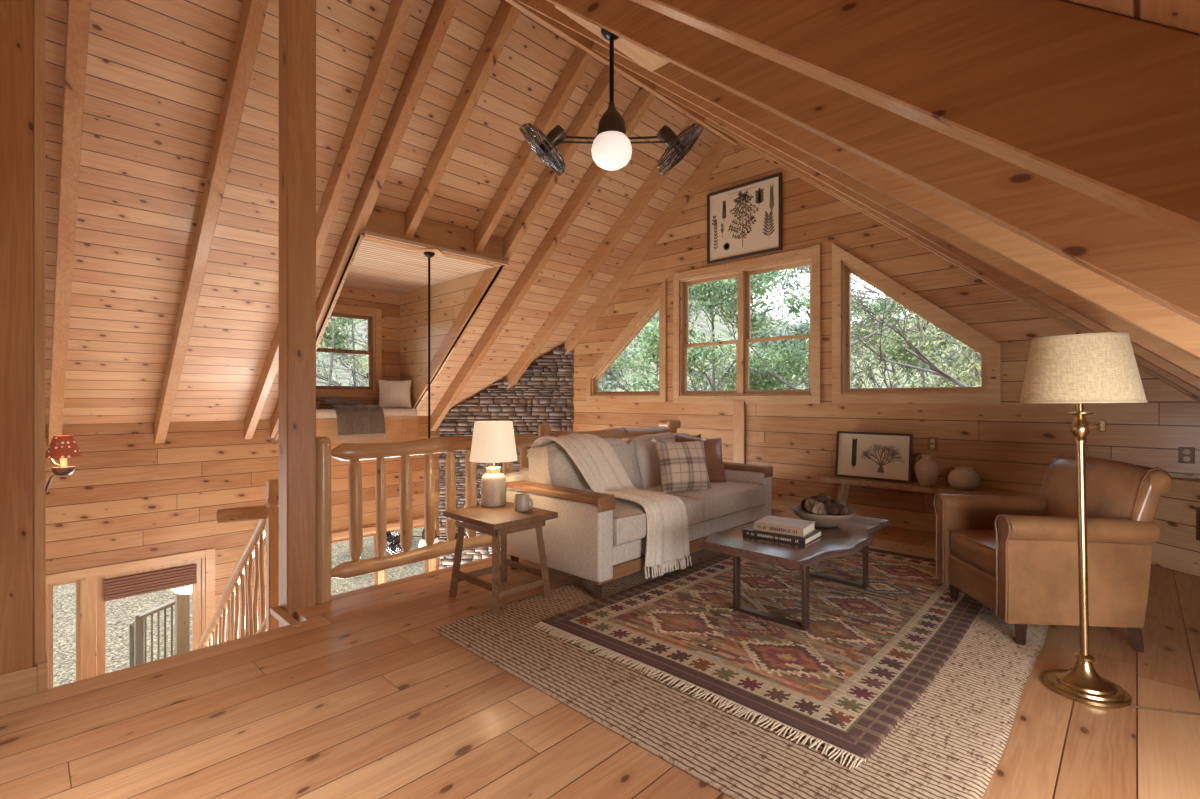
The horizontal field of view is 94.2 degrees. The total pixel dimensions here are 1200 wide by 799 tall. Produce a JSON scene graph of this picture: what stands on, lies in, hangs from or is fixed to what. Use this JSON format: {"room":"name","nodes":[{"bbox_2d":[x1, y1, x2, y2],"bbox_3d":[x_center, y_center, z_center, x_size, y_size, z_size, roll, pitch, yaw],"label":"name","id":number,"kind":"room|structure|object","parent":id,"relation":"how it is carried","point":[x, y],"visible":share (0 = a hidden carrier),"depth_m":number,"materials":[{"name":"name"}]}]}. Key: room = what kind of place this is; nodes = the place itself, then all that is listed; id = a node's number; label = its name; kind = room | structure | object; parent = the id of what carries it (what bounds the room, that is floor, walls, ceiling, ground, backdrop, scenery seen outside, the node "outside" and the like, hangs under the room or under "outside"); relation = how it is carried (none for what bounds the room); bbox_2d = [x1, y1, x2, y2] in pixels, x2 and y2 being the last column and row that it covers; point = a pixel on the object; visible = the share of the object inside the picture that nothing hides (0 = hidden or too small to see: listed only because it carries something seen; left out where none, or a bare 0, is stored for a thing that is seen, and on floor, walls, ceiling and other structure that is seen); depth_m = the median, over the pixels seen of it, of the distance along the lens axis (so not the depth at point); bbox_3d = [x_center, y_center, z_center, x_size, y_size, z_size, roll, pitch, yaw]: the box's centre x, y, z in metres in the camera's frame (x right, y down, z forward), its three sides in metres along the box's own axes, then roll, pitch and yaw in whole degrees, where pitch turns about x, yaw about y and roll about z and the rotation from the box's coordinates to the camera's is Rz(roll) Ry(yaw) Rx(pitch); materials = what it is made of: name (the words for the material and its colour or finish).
{"room":"loft living room","nodes":[
{"label":"loft living room","id":0,"kind":"room"},
{"bbox_2d":[45,286,439,641],"bbox_3d":[-5.034,1.160,7.099,0.160,5.880,9.650,0,0,44],"label":"wall","id":1,"kind":"structure","parent":0,"point":[130,496],"depth_m":6.89,"materials":[{"name":"brown wood"}]},
{"bbox_2d":[45,548,214,688],"bbox_3d":[-5.517,2.980,6.558,0.155,2.180,1.640,0,0,44],"label":"door","id":2,"kind":"structure","parent":1,"relation":"in","point":[90,603],"depth_m":6.35,"materials":[{"name":"brown wood"}]},
{"bbox_2d":[104,564,196,600],"bbox_3d":[-5.348,2.180,6.670,0.044,0.240,0.865,0,0,44],"label":"door blind","id":3,"kind":"object","parent":1,"relation":"attached to","point":[143,583],"visible":1,"depth_m":6.64,"materials":[{"name":"wood"}]},
{"bbox_2d":[316,304,380,397],"bbox_3d":[-3.861,-0.715,8.282,0.150,1.370,1.200,0,0,44],"label":"window","id":4,"kind":"structure","parent":1,"relation":"in","point":[372,390],"depth_m":8.53,"materials":[{"name":"brown wood"}]},
{"bbox_2d":[263,516,435,616],"bbox_3d":[-3.681,2.840,8.469,0.150,1.780,2.560,0,0,44],"label":"window","id":5,"kind":"structure","parent":1,"relation":"in","point":[430,565],"depth_m":8.67,"materials":[{"name":"brown wood"}]},
{"bbox_2d":[316,416,418,445],"bbox_3d":[-3.564,0.440,8.058,0.630,0.380,1.730,0,0,44],"label":"window seat","id":6,"kind":"object","parent":1,"relation":"attached to","point":[404,428],"visible":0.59,"depth_m":8.13,"materials":[{"name":"brown wood"}]},
{"bbox_2d":[316,408,336,417],"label":"seat cushion","id":7,"kind":"object","parent":6,"relation":"on","point":[320,413],"depth_m":7.49,"materials":[{"name":"white fabric"}]},
{"bbox_2d":[316,398,385,442],"bbox_3d":[-3.588,0.287,7.917,0.704,0.607,0.810,0,0,41],"label":"throw blanket","id":8,"kind":"object","parent":7,"relation":"on","point":[353,418],"visible":1,"depth_m":7.77,"materials":[{"name":"grey fabric"}]},
{"bbox_2d":[382,408,416,416],"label":"seat cushion","id":9,"kind":"object","parent":6,"relation":"on","point":[388,412],"depth_m":8.23,"materials":[{"name":"white fabric"}]},
{"bbox_2d":[379,380,411,408],"bbox_3d":[-3.097,-0.080,8.434,0.474,0.438,0.225,0,0,-19],"label":"throw pillow","id":10,"kind":"object","parent":9,"relation":"on","point":[393,394],"visible":0.91,"depth_m":8.37,"materials":[{"name":"grey fabric"}]},
{"bbox_2d":[275,228,364,439],"bbox_3d":[-3.413,-0.608,6.671,2.770,2.316,0.060,0,0,44],"label":"wall","id":11,"kind":"structure","parent":0,"point":[361,233],"depth_m":6.15,"materials":[{"name":"brown wood"}]},
{"bbox_2d":[361,206,502,266],"bbox_3d":[-1.852,-1.845,6.383,0.140,0.350,1.730,0,0,44],"label":"header","id":12,"kind":"object","parent":11,"relation":"attached to","point":[383,221],"visible":0.7,"depth_m":6.26,"materials":[{"name":"brown wood"}]},
{"bbox_2d":[343,231,507,293],"bbox_3d":[-2.778,-1.700,7.302,2.810,0.040,1.790,0,0,44],"label":"ceiling","id":13,"kind":"structure","parent":0,"point":[375,266],"depth_m":7.10,"materials":[{"name":"wood"}]},
{"bbox_2d":[386,248,474,554],"bbox_3d":[-1.935,0.047,6.340,1.043,3.454,0.336,0,0,0],"label":"chandelier","id":14,"kind":"object","parent":13,"relation":"hanging from","point":[428,252],"visible":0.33,"depth_m":6.31,"materials":[{"name":"black metal"}]},
{"bbox_2d":[400,260,507,409],"bbox_3d":[-2.172,-0.608,7.961,2.770,2.316,0.060,0,0,44],"label":"wall","id":15,"kind":"structure","parent":0,"point":[447,299],"depth_m":8.32,"materials":[{"name":"brown wood"}]},
{"bbox_2d":[0,509,1199,798],"bbox_3d":[0.099,1.490,2.230,4.990,0.280,9.750,0,0,44],"label":"floor","id":16,"kind":"structure","parent":0,"point":[360,699],"depth_m":2.31,"materials":[{"name":"brown wood"}]},
{"bbox_2d":[0,0,46,702],"bbox_3d":[-2.786,-0.850,2.499,0.200,4.400,0.438,0,0,44],"label":"end post","id":17,"kind":"object","parent":16,"relation":"on","point":[23,655],"visible":1,"depth_m":2.54,"materials":[{"name":"brown wood"}]},
{"bbox_2d":[270,606,300,627],"bbox_3d":[-1.955,1.359,3.463,0.420,0.042,0.050,0,0,44],"label":"trim","id":18,"kind":"structure","parent":16,"relation":"on","point":[281,615],"depth_m":3.45,"materials":[{"name":"brown wood"}]},
{"bbox_2d":[279,0,315,626],"bbox_3d":[-1.980,-0.780,3.650,0.175,4.820,0.175,0,0,44],"label":"square post","id":19,"kind":"object","parent":16,"relation":"on","point":[297,18],"visible":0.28,"depth_m":3.59,"materials":[{"name":"brown wood"}]},
{"bbox_2d":[332,554,500,596],"bbox_3d":[-0.133,1.500,5.609,0.030,0.300,5.000,0,0,44],"label":"trim","id":20,"kind":"structure","parent":16,"relation":"on","point":[500,554],"depth_m":4.21,"materials":[{"name":"brown wood"}]},
{"bbox_2d":[316,420,680,603],"bbox_3d":[-0.537,0.915,5.304,0.370,1.370,4.202,0,0,44],"label":"log railing","id":21,"kind":"object","parent":16,"relation":"on","point":[353,452],"visible":0.41,"depth_m":4.14,"materials":[{"name":"wood"}]},
{"bbox_2d":[443,502,557,614],"bbox_3d":[-0.681,1.059,3.806,0.600,0.588,0.530,0,0,44],"label":"side table","id":22,"kind":"object","parent":16,"relation":"on","point":[496,522],"visible":0.99,"depth_m":3.72,"materials":[{"name":"brown wood"}]},
{"bbox_2d":[470,421,516,506],"bbox_3d":[-0.771,0.463,4.045,0.340,0.605,0.340,0,0,44],"label":"table lamp","id":23,"kind":"object","parent":22,"relation":"on","point":[493,442],"visible":1,"depth_m":3.95,"materials":[{"name":"fabric"}]},
{"bbox_2d":[514,494,532,511],"bbox_3d":[-0.533,0.711,3.840,0.102,0.108,0.129,0,0,-34],"label":"mug","id":24,"kind":"object","parent":22,"relation":"on","point":[521,501],"visible":1,"depth_m":3.81,"materials":[{"name":"beige"}]},
{"bbox_2d":[431,538,1048,798],"bbox_3d":[1.350,1.342,3.829,2.627,0.014,4.050,0,0,44],"label":"jute rug","id":25,"kind":"object","parent":16,"relation":"on","point":[951,742],"visible":0.57,"depth_m":2.38,"materials":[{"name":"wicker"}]},
{"bbox_2d":[505,432,772,597],"bbox_3d":[0.462,0.833,4.940,1.116,1.006,2.464,0,0,44],"label":"sofa","id":26,"kind":"object","parent":25,"relation":"on","point":[600,538],"visible":0.57,"depth_m":4.32,"materials":[{"name":"fabric"}]},
{"bbox_2d":[527,438,641,491],"bbox_3d":[-0.100,0.650,4.735,0.380,0.639,1.058,0,0,44],"label":"cushion","id":27,"kind":"object","parent":26,"relation":"on","point":[549,464],"depth_m":4.42,"materials":[{"name":"fabric"}]},
{"bbox_2d":[527,433,691,578],"bbox_3d":[0.055,0.778,4.407,1.248,0.995,0.511,0,0,31],"label":"throw blanket","id":28,"kind":"object","parent":26,"relation":"on","point":[667,537],"visible":0.93,"depth_m":4.27,"materials":[{"name":"fabric"}]},
{"bbox_2d":[613,495,703,544],"bbox_3d":[0.167,0.903,4.478,0.901,0.248,1.060,0,0,44],"label":"seat cushion","id":29,"kind":"object","parent":26,"relation":"on","point":[629,517],"depth_m":4.00,"materials":[{"name":"fabric"}]},
{"bbox_2d":[624,432,701,489],"bbox_3d":[0.639,0.650,5.502,0.380,0.639,1.058,0,0,44],"label":"cushion","id":30,"kind":"object","parent":26,"relation":"on","point":[645,452],"depth_m":5.13,"materials":[{"name":"fabric"}]},
{"bbox_2d":[650,437,710,492],"bbox_3d":[0.733,0.585,4.915,0.608,0.502,0.228,0,0,-29],"label":"plaid pillow","id":31,"kind":"object","parent":26,"relation":"on","point":[682,464],"visible":0.94,"depth_m":4.83,"materials":[{"name":"fabric"}]},
{"bbox_2d":[674,435,726,481],"bbox_3d":[0.959,0.575,5.323,0.513,0.469,0.232,0,0,-17],"label":"leather pillow","id":32,"kind":"object","parent":26,"relation":"on","point":[712,446],"visible":0.51,"depth_m":5.29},
{"bbox_2d":[643,480,765,520],"bbox_3d":[0.905,0.903,5.246,0.901,0.248,1.060,0,0,44],"label":"seat cushion","id":33,"kind":"object","parent":26,"relation":"on","point":[729,499],"depth_m":4.95,"materials":[{"name":"fabric"}]},
{"bbox_2d":[533,546,983,768],"bbox_3d":[1.398,1.333,3.824,1.897,0.018,3.307,0,0,44],"label":"rug","id":34,"kind":"object","parent":25,"relation":"on","point":[844,682],"visible":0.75,"depth_m":3.10,"materials":[{"name":"fabric"}]},
{"bbox_2d":[698,508,891,630],"bbox_3d":[1.350,1.096,3.716,0.839,0.460,1.445,0,0,44],"label":"coffee table","id":35,"kind":"object","parent":34,"relation":"on","point":[848,538],"visible":0.84,"depth_m":3.38,"materials":[{"name":"brown wood"}]},
{"bbox_2d":[742,525,821,545],"bbox_3d":[1.158,0.847,3.546,0.400,0.038,0.304,0,0,40],"label":"book","id":36,"kind":"object","parent":35,"relation":"on","point":[749,531],"visible":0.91,"depth_m":3.43,"materials":[{"name":"grey paper"}]},
{"bbox_2d":[754,516,814,536],"bbox_3d":[1.175,0.803,3.550,0.310,0.050,0.254,0,0,37],"label":"book","id":37,"kind":"object","parent":36,"relation":"on","point":[781,525],"visible":1,"depth_m":3.49,"materials":[{"name":"beige paper"}]},
{"bbox_2d":[792,505,855,527],"bbox_3d":[1.539,0.812,3.849,0.410,0.107,0.410,0,0,44],"label":"wooden bowl","id":38,"kind":"object","parent":35,"relation":"on","point":[826,521],"visible":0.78,"depth_m":3.71,"materials":[{"name":"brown wood"}]},
{"bbox_2d":[811,502,826,514],"bbox_3d":[1.474,0.744,3.762,0.095,0.107,0.102,0,0,-20],"label":"pine cone","id":39,"kind":"object","parent":38,"relation":"in","point":[818,508],"visible":0.88,"depth_m":3.74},
{"bbox_2d":[815,493,830,503],"bbox_3d":[1.538,0.704,3.849,0.112,0.115,0.112,0,0,34],"label":"pine cone","id":40,"kind":"object","parent":38,"relation":"in","point":[823,498],"visible":0.66,"depth_m":3.83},
{"bbox_2d":[824,502,837,515],"bbox_3d":[1.542,0.737,3.736,0.097,0.093,0.092,0,0,4],"label":"pine cone","id":41,"kind":"object","parent":38,"relation":"in","point":[832,510],"visible":0.98,"depth_m":3.71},
{"bbox_2d":[821,475,1013,503],"bbox_3d":[3.139,1.107,5.671,1.700,0.494,0.274,0,0,44],"label":"bench","id":42,"kind":"object","parent":16,"relation":"on","point":[845,482],"visible":0.48,"depth_m":5.66,"materials":[{"name":"brown wood"}]},
{"bbox_2d":[835,431,912,482],"bbox_3d":[2.913,0.603,5.969,0.760,0.499,0.088,0,0,44],"label":"print","id":43,"kind":"object","parent":42,"relation":"on","point":[864,455],"visible":1,"depth_m":5.95,"materials":[{"name":"paper"}]},
{"bbox_2d":[915,454,939,486],"bbox_3d":[3.246,0.703,5.536,0.216,0.315,0.216,0,0,44],"label":"clay vase","id":44,"kind":"object","parent":42,"relation":"on","point":[927,470],"visible":1,"depth_m":5.47,"materials":[{"name":"brown"}]},
{"bbox_2d":[948,467,979,490],"bbox_3d":[3.469,0.755,5.321,0.256,0.209,0.256,0,0,44],"label":"jar","id":45,"kind":"object","parent":42,"relation":"on","point":[961,478],"visible":1,"depth_m":5.24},
{"bbox_2d":[933,454,1172,652],"bbox_3d":[2.648,0.855,3.356,0.842,1.000,0.807,0,0,5],"label":"armchair","id":46,"kind":"object","parent":16,"relation":"on","point":[1016,556],"visible":0.94,"depth_m":3.02,"materials":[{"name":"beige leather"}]},
{"bbox_2d":[949,530,998,578],"bbox_3d":[2.570,0.935,3.362,0.627,0.217,0.589,0,0,5],"label":"seat cushion","id":47,"kind":"object","parent":46,"relation":"on","point":[972,551],"depth_m":3.41,"materials":[{"name":"brown leather"}]},
{"bbox_2d":[1019,332,1147,708],"bbox_3d":[2.240,0.516,2.595,0.455,1.668,0.455,-1,-1,44],"label":"floor lamp","id":48,"kind":"object","parent":16,"relation":"on","point":[1078,368],"visible":1,"depth_m":2.51,"materials":[{"name":"gold metal"}]},
{"bbox_2d":[1066,403,1093,442],"bbox_3d":[2.236,0.075,2.601,0.100,0.250,0.100,-1,-1,44],"label":"socket","id":49,"kind":"object","parent":48,"relation":"attached to","point":[1080,428],"depth_m":2.58,"materials":[{"name":"gold metal"}]},
{"bbox_2d":[1130,705,1199,714],"bbox_3d":[2.818,1.346,2.271,1.038,0.006,0.094,0,0,25],"label":"power cord","id":50,"kind":"object","parent":16,"relation":"on","point":[1130,705],"visible":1,"depth_m":2.41,"materials":[{"name":"brown plastic"}]},
{"bbox_2d":[45,0,1199,424],"bbox_3d":[-1.548,-1.567,3.814,10.020,4.176,9.950,0,0,44],"label":"ceiling","id":51,"kind":"structure","parent":0,"point":[157,71],"depth_m":5.29,"materials":[{"name":"brown wood"}]},
{"bbox_2d":[48,0,90,446],"bbox_3d":[-4.229,-1.527,4.431,4.700,4.099,0.100,0,0,44],"label":"rafter","id":52,"kind":"object","parent":51,"relation":"attached to","point":[78,11],"visible":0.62,"depth_m":4.27,"materials":[{"name":"brown wood"}]},
{"bbox_2d":[155,0,268,442],"bbox_3d":[-3.602,-1.527,5.083,4.700,4.099,0.100,0,0,44],"label":"rafter","id":53,"kind":"object","parent":51,"relation":"attached to","point":[253,12],"visible":1,"depth_m":4.79,"materials":[{"name":"brown wood"}]},
{"bbox_2d":[244,0,415,438],"bbox_3d":[-2.961,-1.527,5.750,4.700,4.099,0.090,0,0,44],"label":"rafter","id":54,"kind":"object","parent":51,"relation":"attached to","point":[399,11],"visible":0.83,"depth_m":5.04,"materials":[{"name":"brown wood"}]},
{"bbox_2d":[270,0,459,437],"bbox_3d":[-2.746,-1.527,5.973,4.700,4.099,0.100,0,0,44],"label":"rafter","id":55,"kind":"object","parent":51,"relation":"attached to","point":[440,16],"visible":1,"depth_m":5.20,"materials":[{"name":"brown wood"}]},
{"bbox_2d":[405,0,520,237],"bbox_3d":[-1.394,-2.654,5.394,1.950,1.844,0.090,0,0,44],"label":"rafter","id":56,"kind":"object","parent":51,"relation":"attached to","point":[504,20],"visible":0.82,"depth_m":5.27,"materials":[{"name":"brown wood"}]},
{"bbox_2d":[407,65,621,408],"bbox_3d":[-1.484,-1.527,7.284,4.700,4.099,0.100,0,0,44],"label":"rafter","id":57,"kind":"object","parent":51,"relation":"attached to","point":[598,95],"visible":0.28,"depth_m":6.64,"materials":[{"name":"brown wood"}]},
{"bbox_2d":[474,46,592,253],"bbox_3d":[-0.784,-2.654,6.028,1.950,1.844,0.090,0,0,44],"label":"rafter","id":58,"kind":"object","parent":51,"relation":"attached to","point":[580,59],"visible":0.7,"depth_m":5.97,"materials":[{"name":"brown wood"}]},
{"bbox_2d":[430,87,655,430],"bbox_3d":[-1.095,-1.527,7.688,4.700,4.099,0.100,0,0,44],"label":"rafter","id":59,"kind":"object","parent":51,"relation":"attached to","point":[641,102],"visible":0.72,"depth_m":7.40,"materials":[{"name":"brown wood"}]},
{"bbox_2d":[505,118,704,390],"bbox_3d":[-0.159,-1.851,8.091,3.910,3.451,0.100,0,0,44],"label":"rafter","id":60,"kind":"object","parent":51,"relation":"attached to","point":[654,181],"visible":0.7,"depth_m":7.97,"materials":[{"name":"brown wood"}]},
{"bbox_2d":[554,5,669,71],"bbox_3d":[0.137,-2.155,3.192,0.270,0.110,0.830,0,0,44],"label":"block","id":61,"kind":"object","parent":51,"relation":"attached to","point":[648,60],"visible":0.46,"depth_m":3.35,"materials":[{"name":"brown wood"}]},
{"bbox_2d":[519,28,703,175],"bbox_3d":[0.066,-1.693,3.185,1.043,0.814,0.336,0,0,0],"label":"ceiling fan","id":62,"kind":"object","parent":61,"relation":"hanging from","point":[611,150],"visible":0.99,"depth_m":3.13,"materials":[{"name":"black metal"}]},
{"bbox_2d":[505,0,737,145],"bbox_3d":[-1.572,-3.465,3.768,0.050,0.330,9.650,0,0,44],"label":"ridge beam","id":63,"kind":"structure","parent":51,"relation":"attached to","point":[582,42],"depth_m":5.45,"materials":[{"name":"brown wood"}]},
{"bbox_2d":[564,137,732,354],"bbox_3d":[0.576,-2.150,8.328,3.180,2.852,0.090,0,0,44],"label":"rafter","id":64,"kind":"object","parent":51,"relation":"attached to","point":[722,146],"visible":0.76,"depth_m":8.11,"materials":[{"name":"brown wood"}]},
{"bbox_2d":[517,0,1199,359],"bbox_3d":[1.001,-1.512,3.006,4.725,4.119,0.095,0,0,44],"label":"rafter","id":65,"kind":"object","parent":51,"relation":"attached to","point":[1156,320],"visible":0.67,"depth_m":2.43,"materials":[{"name":"brown wood"}]},
{"bbox_2d":[546,0,1199,324],"bbox_3d":[0.356,-1.512,2.335,4.725,4.119,0.095,0,0,44],"label":"rafter","id":66,"kind":"object","parent":51,"relation":"attached to","point":[1161,265],"visible":0.62,"depth_m":1.64,"materials":[{"name":"brown wood"}]},
{"bbox_2d":[592,41,1199,378],"bbox_3d":[1.653,-1.512,3.683,4.725,4.119,0.095,0,0,44],"label":"rafter","id":67,"kind":"object","parent":51,"relation":"attached to","point":[1139,337],"visible":0.41,"depth_m":3.27,"materials":[{"name":"brown wood"}]},
{"bbox_2d":[631,0,1199,242],"bbox_3d":[-0.219,-1.512,1.737,4.725,4.119,0.095,0,0,44],"label":"rafter","id":68,"kind":"object","parent":51,"relation":"attached to","point":[1099,104],"visible":1,"depth_m":0.85,"materials":[{"name":"brown wood"}]},
{"bbox_2d":[654,84,1199,389],"bbox_3d":[2.312,-1.512,4.367,4.725,4.119,0.095,0,0,44],"label":"rafter","id":69,"kind":"object","parent":51,"relation":"attached to","point":[1078,318],"visible":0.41,"depth_m":4.07,"materials":[{"name":"brown wood"}]},
{"bbox_2d":[704,117,1199,397],"bbox_3d":[2.971,-1.512,5.052,4.725,4.119,0.095,0,0,44],"label":"rafter","id":70,"kind":"object","parent":51,"relation":"attached to","point":[1140,361],"visible":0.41,"depth_m":4.85,"materials":[{"name":"brown wood"}]},
{"bbox_2d":[734,138,1199,401],"bbox_3d":[3.456,-1.512,5.556,4.725,4.119,0.095,0,0,44],"label":"rafter","id":71,"kind":"object","parent":51,"relation":"attached to","point":[1164,380],"visible":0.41,"depth_m":5.43,"materials":[{"name":"brown wood"}]},
{"bbox_2d":[571,143,1199,521],"bbox_3d":[1.819,0.228,7.312,9.720,7.745,0.160,0,0,44],"label":"wall","id":72,"kind":"structure","parent":0,"point":[1010,445],"depth_m":6.04,"materials":[{"name":"brown wood"}]},
{"bbox_2d":[586,280,665,401],"bbox_3d":[0.410,-0.840,8.632,1.620,1.761,0.152,0,0,44],"label":"window","id":73,"kind":"structure","parent":72,"relation":"in","point":[657,302],"depth_m":8.44,"materials":[{"name":"brown wood"}]},
{"bbox_2d":[733,401,744,463],"bbox_3d":[1.796,0.635,7.202,0.160,1.230,0.030,0,0,44],"label":"trim","id":74,"kind":"structure","parent":72,"relation":"attached to","point":[738,406],"depth_m":7.18,"materials":[{"name":"brown wood"}]},
{"bbox_2d":[707,173,781,263],"bbox_3d":[1.831,-2.295,7.167,1.060,0.940,0.028,0,0,44],"label":"print","id":75,"kind":"object","parent":72,"relation":"attached to","point":[744,220],"visible":1,"depth_m":7.14,"materials":[{"name":"paper"}]},
{"bbox_2d":[673,244,820,403],"bbox_3d":[1.847,-0.875,7.249,2.100,1.850,0.152,0,0,44],"label":"window","id":76,"kind":"structure","parent":72,"relation":"in","point":[812,395],"depth_m":7.21,"materials":[{"name":"brown wood"}]},
{"bbox_2d":[771,500,938,532],"bbox_3d":[3.078,1.295,5.975,3.990,0.110,0.020,0,0,44],"label":"baseboard","id":77,"kind":"structure","parent":72,"relation":"attached to","point":[902,522],"depth_m":5.90,"materials":[{"name":"brown wood"}]},
{"bbox_2d":[832,243,1000,403],"bbox_3d":[3.271,-0.874,5.879,1.580,1.829,0.152,0,0,44],"label":"window","id":78,"kind":"structure","parent":72,"relation":"in","point":[844,263],"depth_m":5.93,"materials":[{"name":"brown wood"}]},
{"bbox_2d":[928,437,937,449],"bbox_3d":[3.387,0.450,5.683,0.090,0.130,0.012,0,0,44],"label":"wall outlet","id":79,"kind":"object","parent":72,"relation":"attached to","point":[932,441],"visible":1,"depth_m":5.68,"materials":[{"name":"brown"}]},
{"bbox_2d":[1178,447,1194,463],"bbox_3d":[4.673,0.445,4.445,0.090,0.130,0.012,0,0,44],"label":"wall outlet","id":80,"kind":"object","parent":72,"relation":"attached to","point":[1185,454],"visible":1,"depth_m":4.44,"materials":[{"name":"brown"}]},
{"bbox_2d":[1151,477,1199,576],"bbox_3d":[4.780,0.990,3.860,0.354,0.720,1.562,0,0,-7],"label":"wall","id":81,"kind":"structure","parent":0,"point":[1177,548],"depth_m":4.38,"materials":[{"name":"brown wood"}]},
{"bbox_2d":[1196,507,1199,540],"bbox_3d":[4.564,0.945,4.076,0.020,0.250,0.360,0,0,-7],"label":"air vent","id":82,"kind":"object","parent":81,"relation":"in","point":[1197,508],"visible":1,"depth_m":4.24,"materials":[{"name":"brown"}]},
{"bbox_3d":[-1.575,4.150,3.771,9.440,0.100,9.650,0,0,44],"label":"floor","id":83,"kind":"structure","parent":0,"visible":0},
{"bbox_2d":[439,343,573,568],"bbox_3d":[-1.571,1.520,9.414,2.271,5.159,0.146,0,0,-1],"label":"stone chimney","id":84,"kind":"object","parent":83,"relation":"on","point":[543,394],"visible":0.3,"depth_m":9.37,"materials":[{"name":"stone"}]},
{"bbox_3d":[-3.435,2.735,4.201,3.456,2.730,1.130,0,0,44],"label":"staircase","id":85,"kind":"structure","parent":83,"relation":"on","visible":0},
{"bbox_2d":[196,479,278,648],"bbox_3d":[-3.369,2.335,4.808,2.778,3.530,0.347,0,0,44],"label":"stair railing","id":86,"kind":"object","parent":85,"relation":"attached to","point":[267,527],"visible":0.48,"depth_m":4.17,"materials":[{"name":"wood"}]},
{"bbox_3d":[-3.122,0.625,3.015,1.040,6.950,0.135,0,0,44],"label":"wall","id":87,"kind":"structure","parent":0,"visible":0},
{"bbox_2d":[45,435,82,491],"bbox_3d":[-2.706,0.361,2.813,0.144,0.358,0.147,0,0,44],"label":"wall sconce","id":88,"kind":"object","parent":87,"relation":"attached to","point":[63,447],"visible":0.88,"depth_m":2.78,"materials":[{"name":"fabric"}]},
{"label":"outside","id":89,"kind":"structure","parent":0,"visible":0},
{"bbox_2d":[53,294,975,686],"bbox_3d":[4.929,-5.294,19.544,100.000,19.887,115.000,0,0,44],"label":"outdoor background","id":90,"kind":"structure","parent":89,"point":[119,612],"depth_m":13.15,"materials":[{"name":"green plant"}]},
{"bbox_2d":[129,599,174,666],"bbox_3d":[-6.997,3.707,8.597,2.096,1.687,0.326,0,0,35],"label":"railing","id":91,"kind":"object","parent":90,"relation":"on","point":[138,628],"visible":0.47,"depth_m":8.39,"materials":[{"name":"wood"}]},
{"bbox_2d":[175,585,189,654],"bbox_3d":[-6.075,2.850,8.116,0.150,3.400,0.150,0,0,44],"label":"porch post","id":92,"kind":"object","parent":90,"relation":"on","point":[182,594],"visible":0.16,"depth_m":8.07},
{"bbox_2d":[316,316,367,385],"bbox_3d":[-8.586,-0.509,15.841,5.308,10.146,7.544,0,0,21],"label":"tree","id":93,"kind":"object","parent":90,"relation":"on","point":[331,355],"visible":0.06,"depth_m":17.05,"materials":[{"name":"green plant"}]},
{"bbox_2d":[316,316,367,385],"bbox_3d":[-8.663,-0.756,19.245,6.999,10.622,6.640,0,0,3],"label":"tree","id":94,"kind":"object","parent":90,"relation":"on","point":[339,341],"visible":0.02,"depth_m":17.54,"materials":[{"name":"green plant"}]},
{"bbox_2d":[316,317,390,554],"bbox_3d":[-6.554,-1.709,16.032,8.302,12.531,7.312,0,0,9],"label":"tree","id":95,"kind":"object","parent":90,"relation":"on","point":[342,363],"visible":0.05,"depth_m":14.18,"materials":[{"name":"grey plant"}]},
{"bbox_2d":[599,290,721,391],"bbox_3d":[1.524,-0.249,17.941,5.122,9.620,7.374,0,0,21],"label":"tree","id":96,"kind":"object","parent":90,"relation":"on","point":[605,377],"visible":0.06,"depth_m":17.23,"materials":[{"name":"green plant"}]},
{"bbox_2d":[601,270,809,390],"bbox_3d":[2.962,-0.756,14.164,6.999,10.622,6.640,0,0,3],"label":"tree","id":97,"kind":"object","parent":90,"relation":"on","point":[651,342],"visible":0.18,"depth_m":12.54,"materials":[{"name":"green plant"}]},
{"bbox_2d":[636,270,864,390],"bbox_3d":[5.002,-0.879,18.965,7.374,9.620,5.122,0,0,-9],"label":"tree","id":98,"kind":"object","parent":90,"relation":"on","point":[800,327],"visible":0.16,"depth_m":18.12,"materials":[{"name":"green plant"}]},
{"bbox_2d":[687,266,930,390],"bbox_3d":[5.284,-1.709,12.585,7.312,12.531,8.302,0,0,39],"label":"tree","id":99,"kind":"object","parent":90,"relation":"on","point":[775,375],"visible":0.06,"depth_m":12.70,"materials":[{"name":"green plant"}]},
{"bbox_2d":[722,266,975,389],"bbox_3d":[6.996,-0.966,16.301,6.640,10.622,6.999,0,0,-28],"label":"tree","id":100,"kind":"object","parent":90,"relation":"on","point":[880,308],"visible":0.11,"depth_m":15.96,"materials":[{"name":"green plant"}]},
{"bbox_2d":[781,275,932,387],"bbox_3d":[9.778,-2.609,18.832,5.308,10.146,7.544,0,0,-39],"label":"tree","id":101,"kind":"object","parent":90,"relation":"on","point":[893,370],"visible":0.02,"depth_m":19.23,"materials":[{"name":"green plant"}]},
{"bbox_2d":[778,265,968,386],"bbox_3d":[6.873,-1.709,9.217,8.302,12.531,7.312,0,0,9],"label":"tree","id":102,"kind":"object","parent":90,"relation":"on","point":[936,370],"visible":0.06,"depth_m":8.98,"materials":[{"name":"grey plant"}]},
{"bbox_2d":[787,272,980,387],"bbox_3d":[8.825,-0.719,13.701,7.544,10.146,5.308,0,0,-9],"label":"tree","id":103,"kind":"object","parent":90,"relation":"on","point":[923,383],"visible":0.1,"depth_m":13.23,"materials":[{"name":"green plant"}]},
{"bbox_2d":[851,282,980,387],"bbox_3d":[8.554,-1.709,12.121,7.312,12.531,8.302,0,0,-21],"label":"tree","id":104,"kind":"object","parent":90,"relation":"on","point":[917,330],"visible":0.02,"depth_m":13.44,"materials":[{"name":"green plant"}]},
{"bbox_2d":[894,317,980,386],"bbox_3d":[8.970,-0.509,9.339,5.308,10.146,7.544,0,0,-39],"label":"tree","id":105,"kind":"object","parent":90,"relation":"on","point":[975,364],"visible":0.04,"depth_m":10.83,"materials":[{"name":"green plant"}]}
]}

